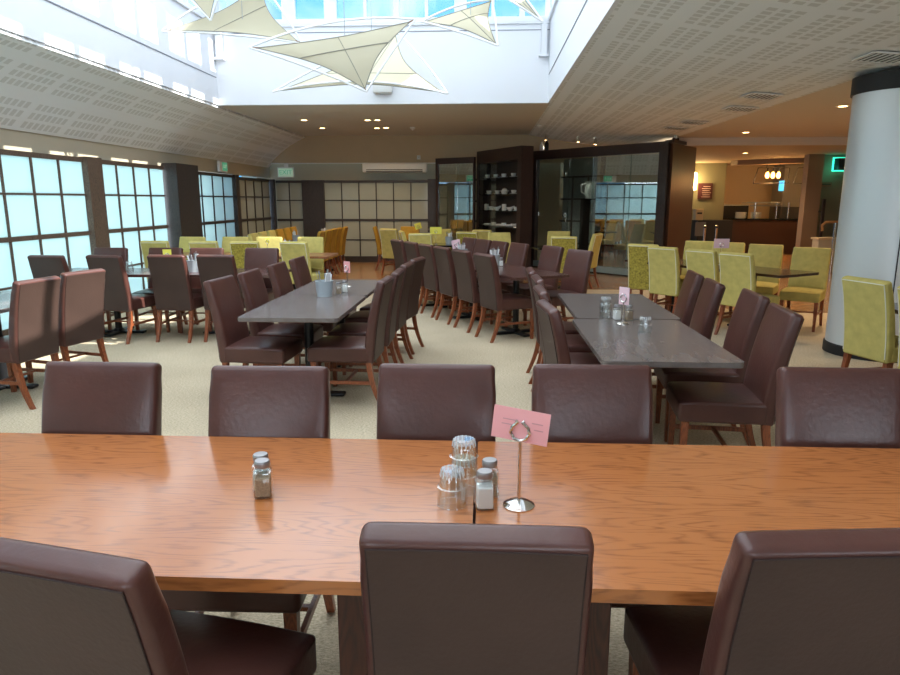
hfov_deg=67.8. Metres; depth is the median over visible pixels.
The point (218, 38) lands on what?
duct
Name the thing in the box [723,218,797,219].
countertop
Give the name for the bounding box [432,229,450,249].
dining chair
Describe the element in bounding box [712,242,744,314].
dining chair
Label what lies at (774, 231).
counter
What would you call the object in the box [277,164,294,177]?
exit sign
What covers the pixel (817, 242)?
wall
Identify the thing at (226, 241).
dining chair
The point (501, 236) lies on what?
dining chair
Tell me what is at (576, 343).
dining chair
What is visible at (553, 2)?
window
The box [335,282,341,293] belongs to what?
shaker
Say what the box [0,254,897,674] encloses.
floor
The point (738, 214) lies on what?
plate stack
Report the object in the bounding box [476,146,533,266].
shelf unit
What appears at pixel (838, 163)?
exit sign
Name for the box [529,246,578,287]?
cafe table
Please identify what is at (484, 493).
shaker
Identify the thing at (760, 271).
cafe table
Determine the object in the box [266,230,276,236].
dining chair
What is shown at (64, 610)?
dining chair
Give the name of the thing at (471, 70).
wall
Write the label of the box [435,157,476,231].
door frame
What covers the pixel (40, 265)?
dining chair
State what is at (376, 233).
dining chair
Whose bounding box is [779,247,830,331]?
dining chair
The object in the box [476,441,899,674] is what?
wooden dining table
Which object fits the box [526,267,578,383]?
dining chair
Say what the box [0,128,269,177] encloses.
wall
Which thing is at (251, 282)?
dining chair
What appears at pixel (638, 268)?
dining chair
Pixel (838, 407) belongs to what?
dining chair
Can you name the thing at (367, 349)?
dining chair
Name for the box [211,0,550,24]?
window
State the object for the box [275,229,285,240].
dining chair
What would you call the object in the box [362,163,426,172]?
air conditioner
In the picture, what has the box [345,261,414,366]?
dining chair
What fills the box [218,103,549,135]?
ceiling
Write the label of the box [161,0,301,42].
sail
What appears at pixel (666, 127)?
ceiling vent
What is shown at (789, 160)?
trim
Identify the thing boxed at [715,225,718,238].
barrier post
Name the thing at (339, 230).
dining chair
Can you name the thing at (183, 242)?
dining chair
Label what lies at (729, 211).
backsplash
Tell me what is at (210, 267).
dining chair
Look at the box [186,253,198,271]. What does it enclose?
pot
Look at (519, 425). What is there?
sign holder
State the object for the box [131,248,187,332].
dining chair
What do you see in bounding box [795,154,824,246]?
pier
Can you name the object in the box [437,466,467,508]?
glass tumbler
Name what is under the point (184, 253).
cafe table
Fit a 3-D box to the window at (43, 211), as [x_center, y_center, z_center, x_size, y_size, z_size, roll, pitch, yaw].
[-5.137,-0.971,7.252,0.070,2.145,4.260,1,12,3]
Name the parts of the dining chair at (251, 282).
backrest, seat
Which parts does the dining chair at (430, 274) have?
leg, panel, backrest, leg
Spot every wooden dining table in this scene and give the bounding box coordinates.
[0,433,475,674]
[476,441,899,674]
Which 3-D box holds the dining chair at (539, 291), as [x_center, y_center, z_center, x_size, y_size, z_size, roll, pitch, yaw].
[0.893,0.144,4.695,0.613,0.989,0.455,0,12,1]
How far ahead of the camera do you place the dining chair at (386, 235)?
14.23 m
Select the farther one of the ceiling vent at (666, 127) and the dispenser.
the dispenser
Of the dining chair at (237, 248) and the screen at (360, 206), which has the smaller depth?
the dining chair at (237, 248)
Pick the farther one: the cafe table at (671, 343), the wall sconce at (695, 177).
the wall sconce at (695, 177)
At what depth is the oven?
20.42 m
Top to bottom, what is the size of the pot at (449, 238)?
0.240 m
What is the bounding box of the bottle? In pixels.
[545,139,548,149]
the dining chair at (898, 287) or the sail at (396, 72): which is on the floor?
the dining chair at (898, 287)
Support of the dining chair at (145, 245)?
on the floor
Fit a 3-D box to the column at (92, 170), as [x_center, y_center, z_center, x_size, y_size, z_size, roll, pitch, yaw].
[-4.990,-1.442,9.509,0.120,2.160,0.360,1,12,3]
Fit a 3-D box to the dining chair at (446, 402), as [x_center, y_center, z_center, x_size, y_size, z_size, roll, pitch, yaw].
[-0.062,0.634,2.309,0.455,0.989,0.613,1,12,3]
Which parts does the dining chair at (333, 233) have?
leg, backrest, panel, leg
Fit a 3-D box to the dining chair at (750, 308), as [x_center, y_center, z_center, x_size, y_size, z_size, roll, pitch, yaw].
[1.735,0.178,4.530,0.613,0.989,0.455,2,12,8]
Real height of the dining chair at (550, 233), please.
0.989 m
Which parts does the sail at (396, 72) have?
bowed rod, bowed rod, bowed rod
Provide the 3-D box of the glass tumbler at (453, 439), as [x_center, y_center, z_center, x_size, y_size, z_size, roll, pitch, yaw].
[0.040,0.341,1.928,0.086,0.104,0.086,-2,12,-8]
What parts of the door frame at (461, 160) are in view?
frame, frame, frame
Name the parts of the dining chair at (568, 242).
backrest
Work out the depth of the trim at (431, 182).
16.83 m
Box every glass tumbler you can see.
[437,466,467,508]
[449,439,478,478]
[449,455,478,493]
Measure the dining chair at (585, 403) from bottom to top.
0.989 m
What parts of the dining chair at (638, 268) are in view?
stud trim, panel, backrest, leg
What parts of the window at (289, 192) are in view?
frame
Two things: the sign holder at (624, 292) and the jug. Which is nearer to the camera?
the sign holder at (624, 292)
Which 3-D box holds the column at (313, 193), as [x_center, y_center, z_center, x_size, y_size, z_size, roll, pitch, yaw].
[-3.464,-2.964,17.152,0.560,2.070,0.140,1,12,3]
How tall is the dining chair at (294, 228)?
0.989 m
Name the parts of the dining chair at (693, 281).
backrest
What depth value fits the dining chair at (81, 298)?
5.78 m
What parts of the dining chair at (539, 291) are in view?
panel, backrest, seat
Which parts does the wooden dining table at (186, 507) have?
leg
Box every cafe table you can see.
[0,291,38,389]
[69,268,150,336]
[183,252,230,257]
[189,268,290,333]
[238,295,365,395]
[279,253,337,289]
[286,279,378,366]
[420,256,473,307]
[433,243,451,247]
[453,259,516,320]
[475,266,569,336]
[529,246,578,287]
[558,293,680,320]
[573,319,743,368]
[625,259,718,312]
[719,266,818,325]
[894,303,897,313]
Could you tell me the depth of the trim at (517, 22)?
10.88 m
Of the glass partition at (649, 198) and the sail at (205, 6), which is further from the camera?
the glass partition at (649, 198)
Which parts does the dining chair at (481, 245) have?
backrest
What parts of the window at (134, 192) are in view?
frame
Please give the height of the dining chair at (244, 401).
0.989 m
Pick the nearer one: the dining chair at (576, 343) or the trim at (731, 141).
the dining chair at (576, 343)
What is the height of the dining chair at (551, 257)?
0.989 m
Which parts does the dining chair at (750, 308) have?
leg, leg, seat, leg, backrest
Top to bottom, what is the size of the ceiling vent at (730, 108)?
0.043 m
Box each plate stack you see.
[735,212,746,217]
[750,212,761,217]
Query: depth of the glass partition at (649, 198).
14.90 m
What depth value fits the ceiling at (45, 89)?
9.05 m
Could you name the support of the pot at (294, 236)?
on the cafe table
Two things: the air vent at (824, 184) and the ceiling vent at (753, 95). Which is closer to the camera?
the ceiling vent at (753, 95)
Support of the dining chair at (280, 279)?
on the floor
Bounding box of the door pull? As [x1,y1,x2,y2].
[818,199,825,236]
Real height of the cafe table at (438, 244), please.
0.746 m
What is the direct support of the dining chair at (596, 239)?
on the floor
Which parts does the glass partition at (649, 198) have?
post, post, post, panel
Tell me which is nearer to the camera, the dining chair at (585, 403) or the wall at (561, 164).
the dining chair at (585, 403)
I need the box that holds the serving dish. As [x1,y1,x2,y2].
[500,188,508,193]
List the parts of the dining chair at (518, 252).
seat, backrest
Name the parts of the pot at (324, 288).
pot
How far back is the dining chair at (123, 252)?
8.46 m
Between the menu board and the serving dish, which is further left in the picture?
the serving dish
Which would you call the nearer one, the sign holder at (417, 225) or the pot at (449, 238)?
the pot at (449, 238)
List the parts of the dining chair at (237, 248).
stud trim, backrest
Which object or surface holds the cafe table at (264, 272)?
on the floor
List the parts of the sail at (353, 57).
bowed rod, bowed rod, bowed rod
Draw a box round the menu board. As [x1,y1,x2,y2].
[697,183,712,198]
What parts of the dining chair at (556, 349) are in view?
panel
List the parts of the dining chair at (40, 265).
panel, backrest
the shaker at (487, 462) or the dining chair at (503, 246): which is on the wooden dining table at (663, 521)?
the shaker at (487, 462)
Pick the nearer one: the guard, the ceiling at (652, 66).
the ceiling at (652, 66)
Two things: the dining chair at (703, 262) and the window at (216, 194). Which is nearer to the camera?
the dining chair at (703, 262)
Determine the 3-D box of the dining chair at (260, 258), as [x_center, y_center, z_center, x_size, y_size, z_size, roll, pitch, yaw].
[-2.396,-0.594,8.291,0.455,0.989,0.613,1,12,5]
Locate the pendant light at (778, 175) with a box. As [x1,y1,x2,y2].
[753,164,789,183]
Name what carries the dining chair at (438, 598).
on the floor
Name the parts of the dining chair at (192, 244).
panel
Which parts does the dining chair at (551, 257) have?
leg, leg, seat, backrest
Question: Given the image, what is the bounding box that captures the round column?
[822,69,899,362]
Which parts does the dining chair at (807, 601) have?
leg, seat, panel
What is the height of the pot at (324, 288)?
0.240 m
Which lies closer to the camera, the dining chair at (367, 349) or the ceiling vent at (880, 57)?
the dining chair at (367, 349)
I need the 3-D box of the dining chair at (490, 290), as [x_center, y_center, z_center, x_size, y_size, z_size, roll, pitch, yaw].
[0.629,-0.482,7.747,0.613,0.989,0.455,-5,13,-25]
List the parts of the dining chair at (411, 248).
panel, backrest, leg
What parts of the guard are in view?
guard rail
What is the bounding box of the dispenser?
[692,209,703,219]
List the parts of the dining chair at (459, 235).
panel, backrest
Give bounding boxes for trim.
[45,0,215,77]
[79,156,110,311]
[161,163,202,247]
[229,29,549,33]
[232,175,242,236]
[269,179,277,229]
[270,163,434,163]
[281,21,549,26]
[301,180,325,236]
[427,179,435,231]
[549,0,586,73]
[679,137,847,145]
[731,158,803,165]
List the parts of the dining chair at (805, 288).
seat, backrest, leg, leg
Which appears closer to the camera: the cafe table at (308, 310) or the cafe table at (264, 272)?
the cafe table at (308, 310)
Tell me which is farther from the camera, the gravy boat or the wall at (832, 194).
the wall at (832, 194)
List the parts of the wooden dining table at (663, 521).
leg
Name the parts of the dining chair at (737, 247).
backrest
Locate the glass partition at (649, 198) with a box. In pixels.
[531,139,696,276]
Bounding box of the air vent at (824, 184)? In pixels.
[822,182,831,186]
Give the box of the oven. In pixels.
[769,207,798,217]
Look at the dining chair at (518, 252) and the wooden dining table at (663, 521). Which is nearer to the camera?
the wooden dining table at (663, 521)
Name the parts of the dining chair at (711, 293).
backrest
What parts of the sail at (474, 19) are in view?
bowed rod, bowed rod, bowed rod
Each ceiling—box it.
[0,29,304,167]
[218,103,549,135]
[529,0,899,145]
[629,145,846,165]
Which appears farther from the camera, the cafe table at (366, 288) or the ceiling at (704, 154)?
the ceiling at (704, 154)
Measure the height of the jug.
0.380 m
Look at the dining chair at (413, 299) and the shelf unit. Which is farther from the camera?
the shelf unit
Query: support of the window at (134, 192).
in the wall at (10, 139)
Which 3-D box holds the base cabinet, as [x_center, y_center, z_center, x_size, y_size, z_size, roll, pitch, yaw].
[7.688,-2.969,19.835,1.070,1.000,0.620,1,12,3]
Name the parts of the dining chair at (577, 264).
seat, leg, backrest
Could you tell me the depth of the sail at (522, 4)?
8.30 m
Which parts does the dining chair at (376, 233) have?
backrest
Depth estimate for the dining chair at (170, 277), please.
7.50 m
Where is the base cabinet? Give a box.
[690,220,732,241]
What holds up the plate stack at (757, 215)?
on the counter at (774, 231)
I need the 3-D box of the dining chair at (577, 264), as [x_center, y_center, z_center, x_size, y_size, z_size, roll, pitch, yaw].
[1.349,-0.555,8.102,0.613,0.989,0.455,-6,13,-28]
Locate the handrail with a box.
[821,221,837,273]
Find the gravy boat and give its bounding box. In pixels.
[505,206,514,210]
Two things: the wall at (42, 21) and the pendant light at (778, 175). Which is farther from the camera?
the pendant light at (778, 175)
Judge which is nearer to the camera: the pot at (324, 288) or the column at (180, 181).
the pot at (324, 288)
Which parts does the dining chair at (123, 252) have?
leg, backrest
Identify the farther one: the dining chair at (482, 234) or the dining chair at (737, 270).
the dining chair at (482, 234)
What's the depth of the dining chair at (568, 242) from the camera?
11.12 m
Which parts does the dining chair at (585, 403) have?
backrest, seat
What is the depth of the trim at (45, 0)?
8.28 m
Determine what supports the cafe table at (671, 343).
on the floor
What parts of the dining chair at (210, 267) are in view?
leg, panel, backrest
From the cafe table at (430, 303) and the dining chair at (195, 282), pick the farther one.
the cafe table at (430, 303)
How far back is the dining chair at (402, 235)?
12.94 m
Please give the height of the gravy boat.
0.110 m
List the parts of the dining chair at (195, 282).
leg, seat, backrest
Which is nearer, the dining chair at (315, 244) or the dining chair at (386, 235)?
the dining chair at (315, 244)
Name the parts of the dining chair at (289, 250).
panel, stud trim, seat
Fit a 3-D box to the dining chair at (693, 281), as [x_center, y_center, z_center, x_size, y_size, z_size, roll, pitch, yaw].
[1.788,-0.072,5.748,0.613,0.989,0.455,2,12,9]
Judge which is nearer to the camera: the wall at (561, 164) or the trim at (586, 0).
the trim at (586, 0)
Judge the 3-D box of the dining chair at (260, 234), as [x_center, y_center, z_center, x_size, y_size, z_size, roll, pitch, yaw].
[-3.321,-1.534,12.868,0.615,0.989,0.455,0,12,1]
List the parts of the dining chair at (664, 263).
leg, stud trim, panel, backrest, leg, leg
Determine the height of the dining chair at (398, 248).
0.989 m
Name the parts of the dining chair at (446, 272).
leg, panel, backrest, leg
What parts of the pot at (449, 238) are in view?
pot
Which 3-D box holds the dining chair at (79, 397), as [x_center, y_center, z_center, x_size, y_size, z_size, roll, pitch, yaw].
[-1.312,0.627,2.342,0.455,0.989,0.613,1,12,3]
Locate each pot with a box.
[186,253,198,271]
[292,230,299,240]
[315,269,332,296]
[445,231,452,243]
[457,242,466,249]
[490,247,499,264]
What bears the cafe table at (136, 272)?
on the floor
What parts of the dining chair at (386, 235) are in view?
leg, panel, backrest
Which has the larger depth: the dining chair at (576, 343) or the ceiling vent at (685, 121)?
the ceiling vent at (685, 121)
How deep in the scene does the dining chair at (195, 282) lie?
8.44 m
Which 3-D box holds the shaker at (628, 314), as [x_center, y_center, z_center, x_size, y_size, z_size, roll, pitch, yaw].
[1.256,-0.175,4.703,0.052,0.108,0.052,-3,12,-14]
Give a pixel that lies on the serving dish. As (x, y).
(504, 190)
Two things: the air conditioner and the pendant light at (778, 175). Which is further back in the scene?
the pendant light at (778, 175)
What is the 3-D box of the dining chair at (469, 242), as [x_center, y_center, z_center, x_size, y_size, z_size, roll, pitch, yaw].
[0.084,-1.095,10.731,0.613,0.989,0.455,-5,13,-25]
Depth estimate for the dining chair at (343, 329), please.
5.75 m
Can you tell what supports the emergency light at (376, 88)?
attached to the wall at (471, 70)
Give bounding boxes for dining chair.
[0,276,60,409]
[0,537,316,674]
[25,268,108,382]
[27,255,104,333]
[41,361,161,434]
[86,255,156,344]
[93,248,127,329]
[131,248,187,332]
[140,241,169,281]
[147,254,212,342]
[161,365,335,632]
[176,248,223,332]
[179,237,205,259]
[188,241,218,249]
[196,254,244,341]
[202,275,302,365]
[222,237,248,251]
[230,241,259,267]
[236,268,322,365]
[240,248,278,322]
[247,233,258,240]
[256,237,282,261]
[258,231,267,236]
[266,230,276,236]
[266,261,339,367]
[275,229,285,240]
[279,241,324,283]
[283,227,292,240]
[289,226,297,234]
[289,256,356,335]
[297,237,323,272]
[307,275,393,400]
[317,231,324,237]
[324,226,347,269]
[324,227,342,273]
[324,228,336,276]
[324,229,331,272]
[328,268,404,385]
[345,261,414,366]
[359,522,593,674]
[360,256,425,354]
[373,226,393,269]
[376,363,495,523]
[379,228,398,274]
[390,239,434,300]
[398,230,406,241]
[401,226,419,238]
[404,241,450,309]
[408,233,432,244]
[418,243,467,317]
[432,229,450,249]
[433,246,485,324]
[446,239,491,306]
[451,249,509,332]
[456,232,478,248]
[462,237,476,255]
[472,230,491,239]
[473,252,533,342]
[476,240,508,279]
[477,242,528,312]
[487,232,510,259]
[507,245,563,325]
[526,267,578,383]
[530,249,593,320]
[530,274,592,391]
[531,364,655,607]
[532,284,600,364]
[535,299,570,363]
[547,231,569,245]
[551,236,576,281]
[588,233,602,288]
[623,528,899,674]
[628,244,667,309]
[648,246,682,313]
[651,270,704,368]
[652,278,725,388]
[654,288,769,445]
[666,302,803,445]
[680,240,713,281]
[685,248,732,315]
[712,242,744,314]
[714,252,779,334]
[748,244,783,294]
[775,367,899,448]
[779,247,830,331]
[841,276,898,367]
[897,286,899,368]
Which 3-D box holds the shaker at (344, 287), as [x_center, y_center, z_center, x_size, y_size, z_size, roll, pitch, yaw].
[-0.962,-0.469,6.138,0.052,0.108,0.052,-1,12,-3]
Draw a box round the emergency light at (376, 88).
[373,85,392,92]
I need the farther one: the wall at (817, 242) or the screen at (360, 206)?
the screen at (360, 206)
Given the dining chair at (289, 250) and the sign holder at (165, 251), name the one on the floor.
the dining chair at (289, 250)
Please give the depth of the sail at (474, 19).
8.53 m
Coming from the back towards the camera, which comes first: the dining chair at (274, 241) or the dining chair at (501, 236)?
the dining chair at (501, 236)
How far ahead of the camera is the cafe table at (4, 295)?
5.70 m
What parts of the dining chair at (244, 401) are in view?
seat, backrest, leg, leg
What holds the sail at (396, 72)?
hanging from the ceiling
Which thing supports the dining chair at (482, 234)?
on the floor
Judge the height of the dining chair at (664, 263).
0.989 m
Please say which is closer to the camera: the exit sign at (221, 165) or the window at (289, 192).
the exit sign at (221, 165)
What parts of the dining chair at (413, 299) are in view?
seat, leg, backrest, panel, leg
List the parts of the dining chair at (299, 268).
backrest, seat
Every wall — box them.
[0,0,218,104]
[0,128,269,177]
[214,24,549,105]
[241,163,559,259]
[271,135,671,162]
[548,0,619,102]
[558,163,563,230]
[690,163,726,237]
[724,165,775,217]
[811,237,835,270]
[816,155,845,236]
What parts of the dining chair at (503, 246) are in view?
backrest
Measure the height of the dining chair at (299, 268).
0.989 m
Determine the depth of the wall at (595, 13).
8.15 m
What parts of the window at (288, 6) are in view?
frame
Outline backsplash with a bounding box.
[723,205,748,217]
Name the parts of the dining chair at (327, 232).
backrest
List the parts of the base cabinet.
drawer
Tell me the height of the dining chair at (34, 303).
0.989 m
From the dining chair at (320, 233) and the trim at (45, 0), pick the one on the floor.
the dining chair at (320, 233)
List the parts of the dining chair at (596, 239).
backrest, leg, panel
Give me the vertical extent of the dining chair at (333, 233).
0.989 m
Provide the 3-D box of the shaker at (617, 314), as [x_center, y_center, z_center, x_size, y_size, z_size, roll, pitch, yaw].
[1.178,-0.179,4.727,0.052,0.108,0.052,-3,12,-14]
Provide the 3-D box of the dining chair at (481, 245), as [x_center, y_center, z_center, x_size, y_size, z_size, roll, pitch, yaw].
[0.281,-1.002,10.280,0.613,0.989,0.455,-5,13,-25]
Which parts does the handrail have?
rail, post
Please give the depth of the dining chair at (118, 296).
7.45 m
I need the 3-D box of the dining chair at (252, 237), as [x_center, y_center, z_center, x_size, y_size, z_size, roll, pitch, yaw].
[-3.313,-1.409,12.260,0.615,0.989,0.455,0,12,1]
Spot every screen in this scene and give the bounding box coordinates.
[324,180,427,261]
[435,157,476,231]
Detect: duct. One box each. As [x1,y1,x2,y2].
[214,32,225,60]
[538,23,548,56]
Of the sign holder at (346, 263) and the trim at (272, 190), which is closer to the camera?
the sign holder at (346, 263)
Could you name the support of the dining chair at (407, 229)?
on the floor
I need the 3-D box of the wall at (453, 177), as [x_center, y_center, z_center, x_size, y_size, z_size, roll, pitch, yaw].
[-1.307,-3.283,17.384,8.200,2.600,0.100,1,12,3]
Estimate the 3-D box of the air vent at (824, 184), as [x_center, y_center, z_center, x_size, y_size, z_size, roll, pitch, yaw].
[9.075,-3.717,16.266,0.360,0.100,0.033,1,12,3]
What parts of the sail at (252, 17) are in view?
bowed rod, bowed rod, bowed rod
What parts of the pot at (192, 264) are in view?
pot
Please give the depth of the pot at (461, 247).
9.64 m
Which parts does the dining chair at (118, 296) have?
panel, backrest, leg, seat, leg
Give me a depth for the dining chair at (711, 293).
4.91 m
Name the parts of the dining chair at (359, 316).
seat, leg, backrest, panel, leg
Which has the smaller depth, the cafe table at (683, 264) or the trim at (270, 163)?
the cafe table at (683, 264)
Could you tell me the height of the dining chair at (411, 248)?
0.989 m
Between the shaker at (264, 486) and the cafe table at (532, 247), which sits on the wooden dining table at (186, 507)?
the shaker at (264, 486)
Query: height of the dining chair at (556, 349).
0.989 m
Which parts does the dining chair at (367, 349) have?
leg, seat, leg, backrest, leg, panel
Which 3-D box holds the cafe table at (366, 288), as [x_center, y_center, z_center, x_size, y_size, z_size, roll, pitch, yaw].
[-1.081,-0.133,6.632,0.740,0.746,1.180,1,12,3]
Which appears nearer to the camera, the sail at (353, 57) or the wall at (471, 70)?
the sail at (353, 57)
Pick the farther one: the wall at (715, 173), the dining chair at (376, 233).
the wall at (715, 173)
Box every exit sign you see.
[217,161,227,171]
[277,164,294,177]
[831,157,845,170]
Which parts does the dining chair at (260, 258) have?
seat, backrest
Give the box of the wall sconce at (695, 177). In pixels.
[694,172,696,189]
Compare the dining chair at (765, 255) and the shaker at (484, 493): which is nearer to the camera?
the shaker at (484, 493)
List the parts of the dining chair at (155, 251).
leg, seat, backrest, leg, leg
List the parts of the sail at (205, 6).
bowed rod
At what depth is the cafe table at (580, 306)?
5.28 m
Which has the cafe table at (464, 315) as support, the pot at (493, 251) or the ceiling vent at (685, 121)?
the pot at (493, 251)
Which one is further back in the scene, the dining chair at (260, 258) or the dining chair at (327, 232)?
the dining chair at (327, 232)
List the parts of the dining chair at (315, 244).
seat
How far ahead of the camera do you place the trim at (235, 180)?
14.74 m
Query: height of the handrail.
1.148 m
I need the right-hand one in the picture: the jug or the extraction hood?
the extraction hood
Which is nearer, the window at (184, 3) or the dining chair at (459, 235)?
the window at (184, 3)
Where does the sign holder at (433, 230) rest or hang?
on the cafe table at (438, 244)
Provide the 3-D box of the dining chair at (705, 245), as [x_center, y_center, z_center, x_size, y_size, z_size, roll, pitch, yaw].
[3.553,-0.897,9.768,0.455,0.989,0.615,7,14,32]
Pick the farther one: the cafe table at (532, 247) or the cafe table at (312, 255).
the cafe table at (532, 247)
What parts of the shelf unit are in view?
panel, shelf, shelf, panel, shelf, shelf, panel, panel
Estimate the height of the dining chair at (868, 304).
0.989 m
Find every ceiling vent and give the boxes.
[662,126,689,130]
[679,120,709,124]
[722,106,759,111]
[740,92,783,99]
[851,51,899,64]
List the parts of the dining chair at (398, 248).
panel, backrest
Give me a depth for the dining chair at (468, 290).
8.14 m
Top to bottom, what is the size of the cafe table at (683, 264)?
0.746 m
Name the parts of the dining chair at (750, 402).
leg, leg, seat, leg, leg, backrest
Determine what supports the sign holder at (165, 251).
on the cafe table at (136, 272)
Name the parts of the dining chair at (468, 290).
leg, panel, backrest, leg, seat, leg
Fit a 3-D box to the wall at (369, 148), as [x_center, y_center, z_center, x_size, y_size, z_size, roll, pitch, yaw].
[0.373,-4.723,16.643,10.900,0.750,0.100,1,12,3]
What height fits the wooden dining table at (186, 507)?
0.748 m
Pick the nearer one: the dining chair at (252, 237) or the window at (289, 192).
the dining chair at (252, 237)
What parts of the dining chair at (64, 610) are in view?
panel, backrest, seat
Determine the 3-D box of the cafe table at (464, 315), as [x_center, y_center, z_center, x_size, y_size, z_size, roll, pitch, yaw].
[0.302,-0.643,9.117,0.740,0.746,1.180,-5,13,-24]
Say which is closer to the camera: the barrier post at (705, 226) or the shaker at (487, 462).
the shaker at (487, 462)
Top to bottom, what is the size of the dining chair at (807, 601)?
0.989 m
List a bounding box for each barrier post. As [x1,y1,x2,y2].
[703,225,706,240]
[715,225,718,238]
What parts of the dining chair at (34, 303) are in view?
seat, leg, leg, backrest, panel, leg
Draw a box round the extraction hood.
[769,164,803,217]
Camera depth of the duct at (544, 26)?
10.75 m
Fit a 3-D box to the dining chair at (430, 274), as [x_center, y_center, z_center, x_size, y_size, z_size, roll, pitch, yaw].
[-0.088,-0.816,9.371,0.613,0.989,0.455,-5,13,-25]
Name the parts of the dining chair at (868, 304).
leg, panel, stud trim, leg, seat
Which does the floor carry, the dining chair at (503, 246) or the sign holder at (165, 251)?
the dining chair at (503, 246)
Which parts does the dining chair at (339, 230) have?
leg, backrest, panel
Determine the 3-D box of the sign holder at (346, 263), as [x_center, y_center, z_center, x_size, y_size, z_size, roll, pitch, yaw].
[-1.002,-0.617,6.518,0.088,0.247,0.088,9,15,37]
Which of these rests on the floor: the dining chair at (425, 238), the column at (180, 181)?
the dining chair at (425, 238)
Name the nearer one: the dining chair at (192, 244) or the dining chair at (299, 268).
the dining chair at (299, 268)
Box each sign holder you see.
[162,249,170,254]
[344,261,351,286]
[414,222,421,229]
[430,227,441,244]
[451,239,460,248]
[491,404,550,512]
[616,287,629,324]
[714,239,729,265]
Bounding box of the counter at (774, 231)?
[723,218,797,253]
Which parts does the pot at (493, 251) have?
pot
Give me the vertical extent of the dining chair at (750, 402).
0.989 m
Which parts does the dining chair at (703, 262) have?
stud trim, panel, backrest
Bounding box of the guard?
[742,202,799,217]
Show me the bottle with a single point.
(546, 142)
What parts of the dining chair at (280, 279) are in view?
backrest, seat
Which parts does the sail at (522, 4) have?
bowed rod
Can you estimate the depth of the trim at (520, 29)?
10.90 m
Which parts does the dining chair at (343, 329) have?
leg, seat, leg, leg, backrest, panel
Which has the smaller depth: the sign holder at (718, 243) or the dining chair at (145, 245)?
the sign holder at (718, 243)
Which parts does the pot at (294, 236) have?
pot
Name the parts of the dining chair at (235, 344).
backrest, seat, leg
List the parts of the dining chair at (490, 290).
leg, panel, backrest, leg, seat, leg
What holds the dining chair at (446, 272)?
on the floor
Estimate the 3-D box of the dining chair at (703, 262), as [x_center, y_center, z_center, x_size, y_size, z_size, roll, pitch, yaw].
[3.291,-0.617,8.403,0.615,0.989,0.455,-7,13,-30]
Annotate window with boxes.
[0,149,90,335]
[102,160,167,292]
[174,0,205,17]
[198,171,235,247]
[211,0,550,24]
[239,177,271,236]
[275,180,303,236]
[548,0,557,20]
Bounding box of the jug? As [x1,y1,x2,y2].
[581,181,597,198]
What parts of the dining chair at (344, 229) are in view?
backrest, panel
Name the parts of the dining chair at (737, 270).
leg, stud trim, panel, backrest, seat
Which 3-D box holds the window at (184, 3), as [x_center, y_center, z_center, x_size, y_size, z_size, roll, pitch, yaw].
[-4.245,-4.213,4.389,0.090,0.870,13.450,1,12,3]
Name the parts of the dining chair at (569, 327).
panel, leg, backrest, leg, seat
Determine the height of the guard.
0.485 m
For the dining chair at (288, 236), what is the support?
on the floor
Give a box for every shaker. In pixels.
[251,451,271,489]
[252,458,273,497]
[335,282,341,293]
[342,280,347,291]
[474,468,494,510]
[480,457,498,497]
[613,304,621,319]
[625,305,633,320]
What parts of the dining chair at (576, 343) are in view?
panel, backrest, seat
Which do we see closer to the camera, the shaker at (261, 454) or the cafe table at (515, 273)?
the shaker at (261, 454)
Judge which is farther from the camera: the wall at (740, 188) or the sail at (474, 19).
the wall at (740, 188)
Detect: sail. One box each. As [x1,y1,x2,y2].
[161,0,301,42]
[190,0,217,20]
[249,0,415,91]
[272,16,448,94]
[421,0,498,46]
[508,0,543,22]
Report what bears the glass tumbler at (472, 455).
on the wooden dining table at (186, 507)
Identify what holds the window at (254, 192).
in the wall at (10, 139)
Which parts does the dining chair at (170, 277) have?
leg, panel, backrest, leg, leg, seat, leg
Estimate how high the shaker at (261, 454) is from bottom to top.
0.108 m
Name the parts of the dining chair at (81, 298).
leg, leg, backrest, panel, leg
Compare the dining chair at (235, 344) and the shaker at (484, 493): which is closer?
the shaker at (484, 493)
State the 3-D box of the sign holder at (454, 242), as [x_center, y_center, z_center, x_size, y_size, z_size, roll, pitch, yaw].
[0.091,-1.347,10.045,0.125,0.259,0.091,6,13,28]

